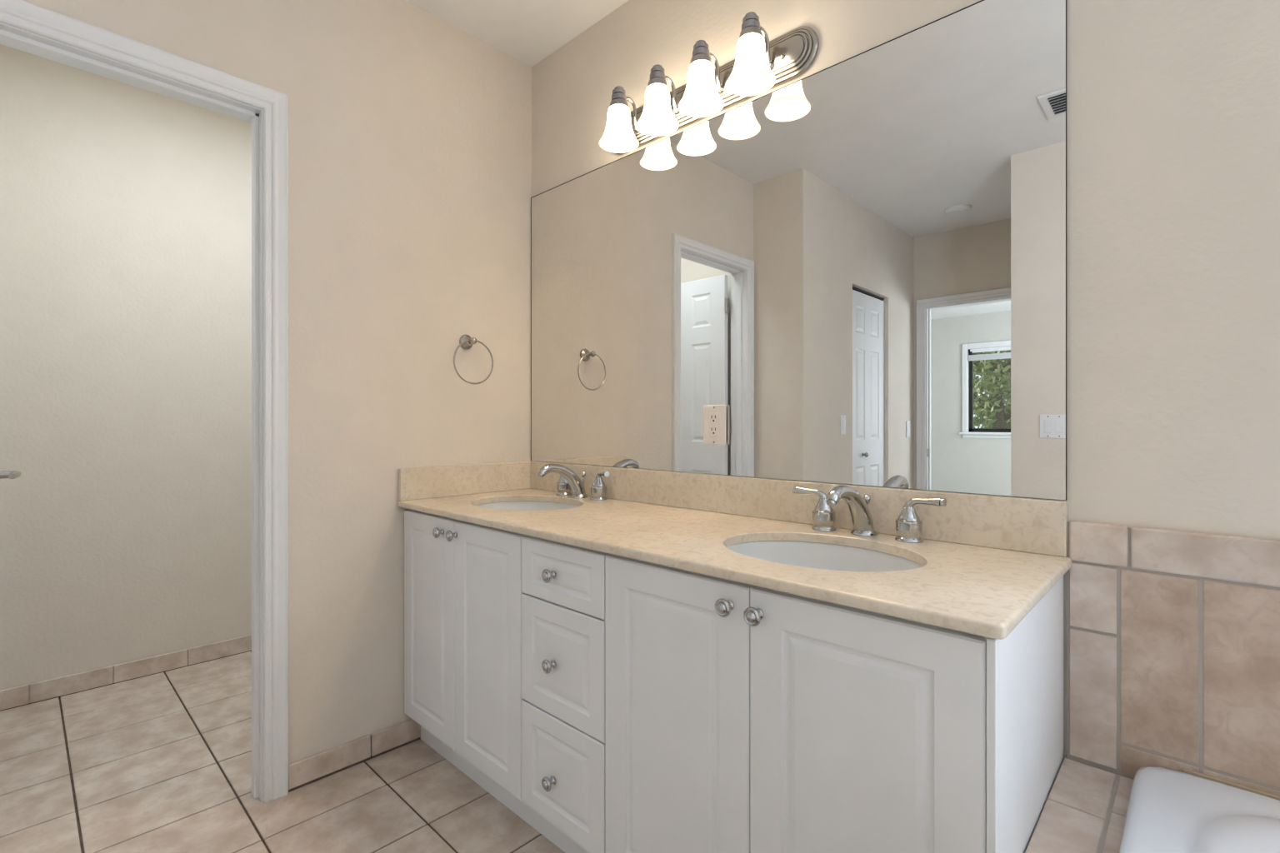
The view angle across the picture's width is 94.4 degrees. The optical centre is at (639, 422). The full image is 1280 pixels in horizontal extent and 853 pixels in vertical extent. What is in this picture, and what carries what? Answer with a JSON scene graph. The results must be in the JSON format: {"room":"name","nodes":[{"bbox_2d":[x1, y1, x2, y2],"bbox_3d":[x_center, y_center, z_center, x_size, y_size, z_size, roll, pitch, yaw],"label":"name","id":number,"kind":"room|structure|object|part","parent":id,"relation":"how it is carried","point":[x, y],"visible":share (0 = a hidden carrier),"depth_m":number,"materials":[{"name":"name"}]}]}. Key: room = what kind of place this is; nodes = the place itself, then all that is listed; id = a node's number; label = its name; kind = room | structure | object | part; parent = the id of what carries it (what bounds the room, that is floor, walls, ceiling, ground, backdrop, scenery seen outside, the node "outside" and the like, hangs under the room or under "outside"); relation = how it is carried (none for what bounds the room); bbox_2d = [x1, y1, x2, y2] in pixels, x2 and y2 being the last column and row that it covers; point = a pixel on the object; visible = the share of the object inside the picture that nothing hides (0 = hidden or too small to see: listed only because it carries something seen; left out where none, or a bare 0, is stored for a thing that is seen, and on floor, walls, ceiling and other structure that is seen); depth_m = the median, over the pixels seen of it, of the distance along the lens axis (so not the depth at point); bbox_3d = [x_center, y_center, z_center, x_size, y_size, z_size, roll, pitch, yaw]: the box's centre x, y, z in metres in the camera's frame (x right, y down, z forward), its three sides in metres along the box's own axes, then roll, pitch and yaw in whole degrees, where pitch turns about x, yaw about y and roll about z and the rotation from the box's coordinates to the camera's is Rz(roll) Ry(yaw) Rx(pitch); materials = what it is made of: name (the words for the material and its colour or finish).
{"room":"bathroom","nodes":[
{"label":"bathroom","id":0,"kind":"room"},
{"bbox_2d":[0,44,251,690],"bbox_3d":[-2.523,-0.165,2.049,0.094,2.440,3.275,0,0,44],"label":"wall","id":1,"kind":"structure","parent":0,"point":[126,209],"depth_m":2.40,"materials":[{"name":"beige paint"}]},
{"bbox_2d":[28,649,188,703],"bbox_3d":[-1.875,1.019,2.656,0.008,0.072,1.207,0,0,44],"label":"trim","id":2,"kind":"structure","parent":1,"relation":"attached to","point":[187,649],"depth_m":2.39,"materials":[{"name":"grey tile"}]},
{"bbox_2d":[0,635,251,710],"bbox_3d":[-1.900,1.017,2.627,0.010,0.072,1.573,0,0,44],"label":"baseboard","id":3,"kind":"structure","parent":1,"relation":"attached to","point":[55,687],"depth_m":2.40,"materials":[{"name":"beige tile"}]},
{"bbox_2d":[23,0,531,764],"bbox_3d":[-1.001,-0.165,1.771,0.094,2.440,1.580,0,0,44],"label":"wall","id":4,"kind":"structure","parent":0,"point":[410,132],"depth_m":1.86,"materials":[{"name":"beige paint"}]},
{"bbox_2d":[0,0,288,802],"bbox_3d":[-1.289,0.063,1.469,0.134,1.984,0.708,0,0,44],"label":"door frame","id":5,"kind":"structure","parent":4,"relation":"in","point":[25,26],"depth_m":1.66,"materials":[{"name":"white paint"}]},
{"bbox_2d":[0,470,21,479],"bbox_3d":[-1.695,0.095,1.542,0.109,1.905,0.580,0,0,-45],"label":"door handle","id":6,"kind":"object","parent":5,"relation":"attached to","point":[3,474],"depth_m":1.71,"materials":[{"name":"silver metal"}]},
{"bbox_3d":[-1.330,0.063,1.508,0.020,1.984,0.708,0,0,44],"label":"casing","id":7,"kind":"part","parent":5,"relation":"part of","materials":[{"name":"white paint"}]},
{"bbox_2d":[0,650,420,792],"bbox_3d":[-1.435,1.052,2.178,1.303,0.007,1.568,0,0,44],"label":"trim","id":8,"kind":"structure","parent":4,"relation":"attached to","point":[418,738],"depth_m":1.88,"materials":[{"name":"tile"}]},
{"bbox_2d":[288,719,420,789],"bbox_3d":[-0.722,1.014,1.987,0.010,0.069,0.822,0,0,44],"label":"baseboard","id":9,"kind":"structure","parent":4,"relation":"attached to","point":[304,771],"depth_m":1.81,"materials":[{"name":"beige tile"}]},
{"bbox_2d":[453,335,493,384],"bbox_3d":[-0.594,-0.222,2.083,0.063,0.179,0.157,0,0,44],"label":"towel ring","id":10,"kind":"object","parent":4,"relation":"attached to","point":[466,342],"visible":1,"depth_m":2.08,"materials":[{"name":"silver metal"}]},
{"bbox_2d":[0,650,564,852],"bbox_3d":[-0.760,1.085,0.353,4.990,0.060,3.300,0,0,44],"label":"floor","id":11,"kind":"structure","parent":0,"point":[161,762],"depth_m":1.71,"materials":[{"name":"beige tile"}]},
{"bbox_2d":[404,509,1063,852],"bbox_3d":[0.008,0.667,1.525,1.702,0.776,0.539,0,0,44],"label":"vanity cabinet","id":12,"kind":"object","parent":11,"relation":"on","point":[612,703],"visible":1,"depth_m":1.09,"materials":[{"name":"white wood"}]},
{"bbox_3d":[-0.649,0.620,1.832,0.323,0.665,0.019,0,0,44],"label":"door","id":13,"kind":"part","parent":12,"relation":"part of","materials":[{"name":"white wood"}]},
{"bbox_3d":[-0.596,0.325,1.748,0.032,0.032,0.030,0,0,44],"label":"knob","id":14,"kind":"part","parent":12,"relation":"part of","materials":[{"name":"silver metal"}]},
{"bbox_3d":[-0.540,0.324,1.695,0.032,0.032,0.030,0,0,44],"label":"knob","id":15,"kind":"part","parent":12,"relation":"part of","materials":[{"name":"silver metal"}]},
{"bbox_3d":[-0.412,0.620,1.607,0.327,0.665,0.019,0,0,44],"label":"door","id":16,"kind":"part","parent":12,"relation":"part of","materials":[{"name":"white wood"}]},
{"bbox_3d":[-0.213,0.843,1.384,0.032,0.032,0.030,0,0,44],"label":"knob","id":17,"kind":"part","parent":12,"relation":"part of","materials":[{"name":"silver metal"}]},
{"bbox_3d":[-0.213,0.569,1.384,0.032,0.032,0.030,0,0,44],"label":"knob","id":18,"kind":"part","parent":12,"relation":"part of","materials":[{"name":"silver metal"}]},
{"bbox_3d":[-0.213,0.358,1.384,0.032,0.032,0.030,0,0,44],"label":"knob","id":19,"kind":"part","parent":12,"relation":"part of","materials":[{"name":"silver metal"}]},
{"bbox_3d":[-0.182,0.824,1.388,0.302,0.256,0.019,0,0,44],"label":"drawer","id":20,"kind":"part","parent":12,"relation":"part of","materials":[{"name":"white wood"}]},
{"bbox_3d":[-0.182,0.562,1.388,0.302,0.262,0.019,0,0,44],"label":"drawer","id":21,"kind":"part","parent":12,"relation":"part of","materials":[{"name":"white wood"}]},
{"bbox_3d":[-0.182,0.357,1.388,0.302,0.140,0.019,0,0,44],"label":"drawer","id":22,"kind":"part","parent":12,"relation":"part of","materials":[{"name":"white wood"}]},
{"bbox_3d":[0.062,0.620,1.155,0.364,0.665,0.019,0,0,44],"label":"door","id":23,"kind":"part","parent":12,"relation":"part of","materials":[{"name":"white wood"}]},
{"bbox_3d":[0.149,0.324,1.039,0.032,0.032,0.030,0,0,44],"label":"knob","id":24,"kind":"part","parent":12,"relation":"part of","materials":[{"name":"silver metal"}]},
{"bbox_2d":[397,460,1071,639],"bbox_3d":[0.017,0.212,1.525,1.716,0.125,0.530,0,0,44],"label":"countertop","id":25,"kind":"structure","parent":12,"relation":"on","point":[987,561],"depth_m":1.28,"materials":[{"name":"beige stone"}]},
{"bbox_2d":[476,501,577,510],"bbox_3d":[-0.360,0.356,1.890,0.442,0.160,0.358,0,0,44],"label":"sink basin","id":26,"kind":"object","parent":25,"relation":"in","point":[511,506],"visible":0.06,"depth_m":2.06,"materials":[{"name":"white ceramic"}]},
{"bbox_2d":[537,463,609,500],"bbox_3d":[-0.214,0.194,2.013,0.230,0.120,0.254,0,0,0],"label":"faucet","id":27,"kind":"object","parent":25,"relation":"on","point":[568,481],"visible":1,"depth_m":1.96,"materials":[{"name":"silver metal"}]},
{"bbox_3d":[-0.254,0.194,1.962,0.057,0.120,0.198,0,0,44],"label":"spout","id":28,"kind":"part","parent":27,"relation":"part of","materials":[{"name":"silver metal"}]},
{"bbox_3d":[-0.267,0.216,2.082,0.055,0.076,0.055,0,0,44],"label":"handle","id":29,"kind":"part","parent":27,"relation":"part of","materials":[{"name":"silver metal"}]},
{"bbox_3d":[-0.193,0.206,2.026,0.016,0.080,0.016,0,0,44],"label":"lift rod","id":30,"kind":"part","parent":27,"relation":"part of","materials":[{"name":"silver metal"}]},
{"bbox_3d":[-0.136,0.216,1.958,0.055,0.076,0.055,0,0,44],"label":"handle","id":31,"kind":"part","parent":27,"relation":"part of","materials":[{"name":"silver metal"}]},
{"bbox_3d":[-0.123,0.172,1.928,0.019,0.033,0.084,0,0,-24],"label":"lever","id":32,"kind":"part","parent":27,"relation":"part of","materials":[{"name":"silver metal"}]},
{"bbox_2d":[726,540,922,571],"bbox_3d":[0.358,0.356,1.194,0.446,0.160,0.362,0,0,44],"label":"sink basin","id":33,"kind":"object","parent":25,"relation":"in","point":[805,554],"visible":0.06,"depth_m":1.35,"materials":[{"name":"white ceramic"}]},
{"bbox_2d":[792,485,946,543],"bbox_3d":[0.503,0.194,1.338,0.271,0.120,0.236,0,0,2],"label":"faucet","id":34,"kind":"object","parent":25,"relation":"on","point":[908,524],"visible":1,"depth_m":1.29,"materials":[{"name":"silver metal"}]},
{"bbox_3d":[0.411,0.172,1.429,0.084,0.033,0.019,0,0,34],"label":"lever","id":35,"kind":"part","parent":34,"relation":"part of","materials":[{"name":"silver metal"}]},
{"bbox_3d":[0.438,0.216,1.411,0.055,0.076,0.055,0,0,44],"label":"handle","id":36,"kind":"part","parent":34,"relation":"part of","materials":[{"name":"silver metal"}]},
{"bbox_3d":[0.462,0.194,1.300,0.057,0.120,0.198,0,0,44],"label":"spout","id":37,"kind":"part","parent":34,"relation":"part of","materials":[{"name":"silver metal"}]},
{"bbox_3d":[0.523,0.206,1.364,0.016,0.080,0.016,0,0,44],"label":"lift rod","id":38,"kind":"part","parent":34,"relation":"part of","materials":[{"name":"silver metal"}]},
{"bbox_3d":[0.579,0.216,1.277,0.055,0.076,0.055,0,0,44],"label":"handle","id":39,"kind":"part","parent":34,"relation":"part of","materials":[{"name":"silver metal"}]},
{"bbox_3d":[0.601,0.172,1.253,0.019,0.033,0.084,0,0,-42],"label":"lever","id":40,"kind":"part","parent":34,"relation":"part of","materials":[{"name":"silver metal"}]},
{"bbox_3d":[0.192,0.326,0.998,0.032,0.032,0.030,0,0,44],"label":"knob","id":41,"kind":"part","parent":12,"relation":"part of","materials":[{"name":"silver metal"}]},
{"bbox_3d":[0.326,0.620,0.904,0.361,0.665,0.019,0,0,44],"label":"door","id":42,"kind":"part","parent":12,"relation":"part of","materials":[{"name":"white wood"}]},
{"bbox_3d":[0.632,0.667,0.959,0.018,0.776,0.497,0,0,44],"label":"panel","id":43,"kind":"part","parent":12,"relation":"part of","materials":[{"name":"white wood"}]},
{"bbox_2d":[0,0,628,123],"bbox_3d":[-2.501,-1.445,-0.612,6.220,0.120,7.300,0,0,44],"label":"ceiling","id":44,"kind":"structure","parent":0,"point":[528,32],"depth_m":2.04,"materials":[{"name":"paint"}]},
{"bbox_2d":[531,0,1279,759],"bbox_3d":[0.409,-0.165,1.584,4.994,2.440,0.094,0,0,44],"label":"wall","id":45,"kind":"structure","parent":0,"point":[1173,106],"depth_m":1.05,"materials":[{"name":"beige paint"}]},
{"bbox_2d":[599,11,819,154],"bbox_3d":[0.120,-0.949,1.682,0.750,0.174,0.160,0,0,44],"label":"vanity light","id":46,"kind":"object","parent":45,"relation":"attached to","point":[758,67],"visible":1,"depth_m":1.62,"materials":[{"name":"white glass"}]},
{"bbox_3d":[-0.065,-0.919,1.834,0.125,0.112,0.125,0,0,44],"label":"lamp shade","id":47,"kind":"part","parent":46,"relation":"part of","materials":[{"name":"white glass"}]},
{"bbox_3d":[-0.026,-0.969,1.860,0.067,0.099,0.024,0,0,-43],"label":"arm","id":48,"kind":"part","parent":46,"relation":"part of","materials":[{"name":"silver metal"}]},
{"bbox_3d":[0.051,-0.919,1.724,0.125,0.112,0.125,0,0,44],"label":"lamp shade","id":49,"kind":"part","parent":46,"relation":"part of","materials":[{"name":"white glass"}]},
{"bbox_3d":[0.089,-0.969,1.749,0.067,0.099,0.024,0,0,-43],"label":"arm","id":50,"kind":"part","parent":46,"relation":"part of","materials":[{"name":"silver metal"}]},
{"bbox_3d":[0.166,-0.919,1.614,0.125,0.112,0.125,0,0,44],"label":"lamp shade","id":51,"kind":"part","parent":46,"relation":"part of","materials":[{"name":"white glass"}]},
{"bbox_3d":[0.204,-0.969,1.640,0.067,0.099,0.024,0,0,-43],"label":"arm","id":52,"kind":"part","parent":46,"relation":"part of","materials":[{"name":"silver metal"}]},
{"bbox_3d":[0.281,-0.919,1.505,0.125,0.112,0.125,0,0,44],"label":"lamp shade","id":53,"kind":"part","parent":46,"relation":"part of","materials":[{"name":"white glass"}]},
{"bbox_3d":[0.320,-0.969,1.530,0.067,0.099,0.024,0,0,-43],"label":"arm","id":54,"kind":"part","parent":46,"relation":"part of","materials":[{"name":"silver metal"}]},
{"bbox_2d":[530,0,1066,500],"bbox_3d":[0.195,-0.363,1.717,1.706,1.022,0.005,0,0,44],"label":"wall mirror","id":55,"kind":"object","parent":45,"relation":"attached to","point":[861,258],"visible":1,"depth_m":1.43,"materials":[{"name":"silver mirror"}]},
{"bbox_2d":[703,405,726,444],"bbox_3d":[0.213,0.007,1.687,0.078,0.112,0.013,0,0,44],"label":"wall outlet","id":56,"kind":"object","parent":55,"relation":"attached to","point":[714,416],"visible":1,"depth_m":1.68,"materials":[{"name":"white plastic"}]},
{"bbox_2d":[709,413,719,436],"bbox_3d":[0.210,0.007,1.684,0.034,0.068,0.004,0,0,44],"label":"receptacle","id":57,"kind":"object","parent":56,"relation":"attached to","point":[713,417],"depth_m":1.68,"materials":[{"name":"white plastic"}]},
{"bbox_2d":[530,461,1067,557],"bbox_3d":[0.197,0.202,1.706,1.690,0.105,0.019,0,0,44],"label":"backsplash","id":58,"kind":"structure","parent":45,"relation":"attached to","point":[1019,524],"depth_m":1.41,"materials":[{"name":"beige stone"}]},
{"bbox_2d":[1025,755,1133,852],"bbox_3d":[1.108,0.845,0.142,1.794,0.420,1.030,0,0,44],"label":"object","id":59,"kind":"structure","parent":45,"relation":"attached to","point":[1085,809],"depth_m":0.96,"materials":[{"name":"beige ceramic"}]},
{"bbox_2d":[1119,766,1279,852],"bbox_3d":[1.127,0.778,0.187,1.548,0.393,0.912,0,0,44],"label":"bathtub","id":60,"kind":"object","parent":59,"relation":"in","point":[1169,811],"visible":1,"depth_m":0.89,"materials":[{"name":"white ceramic"}]},
{"bbox_2d":[1066,520,1279,796],"bbox_3d":[1.460,0.421,0.509,1.790,0.468,0.014,0,0,44],"label":"wall tile","id":61,"kind":"structure","parent":45,"relation":"attached to","point":[1173,637],"depth_m":1.02,"materials":[{"name":"beige tile"}]},
{"bbox_2d":[1182,768,1279,800],"bbox_3d":[1.460,0.602,0.501,1.478,0.026,0.004,0,0,44],"label":"trim","id":62,"kind":"structure","parent":45,"relation":"attached to","point":[1185,771],"depth_m":0.97,"materials":[{"name":"beige tile"}]}
]}

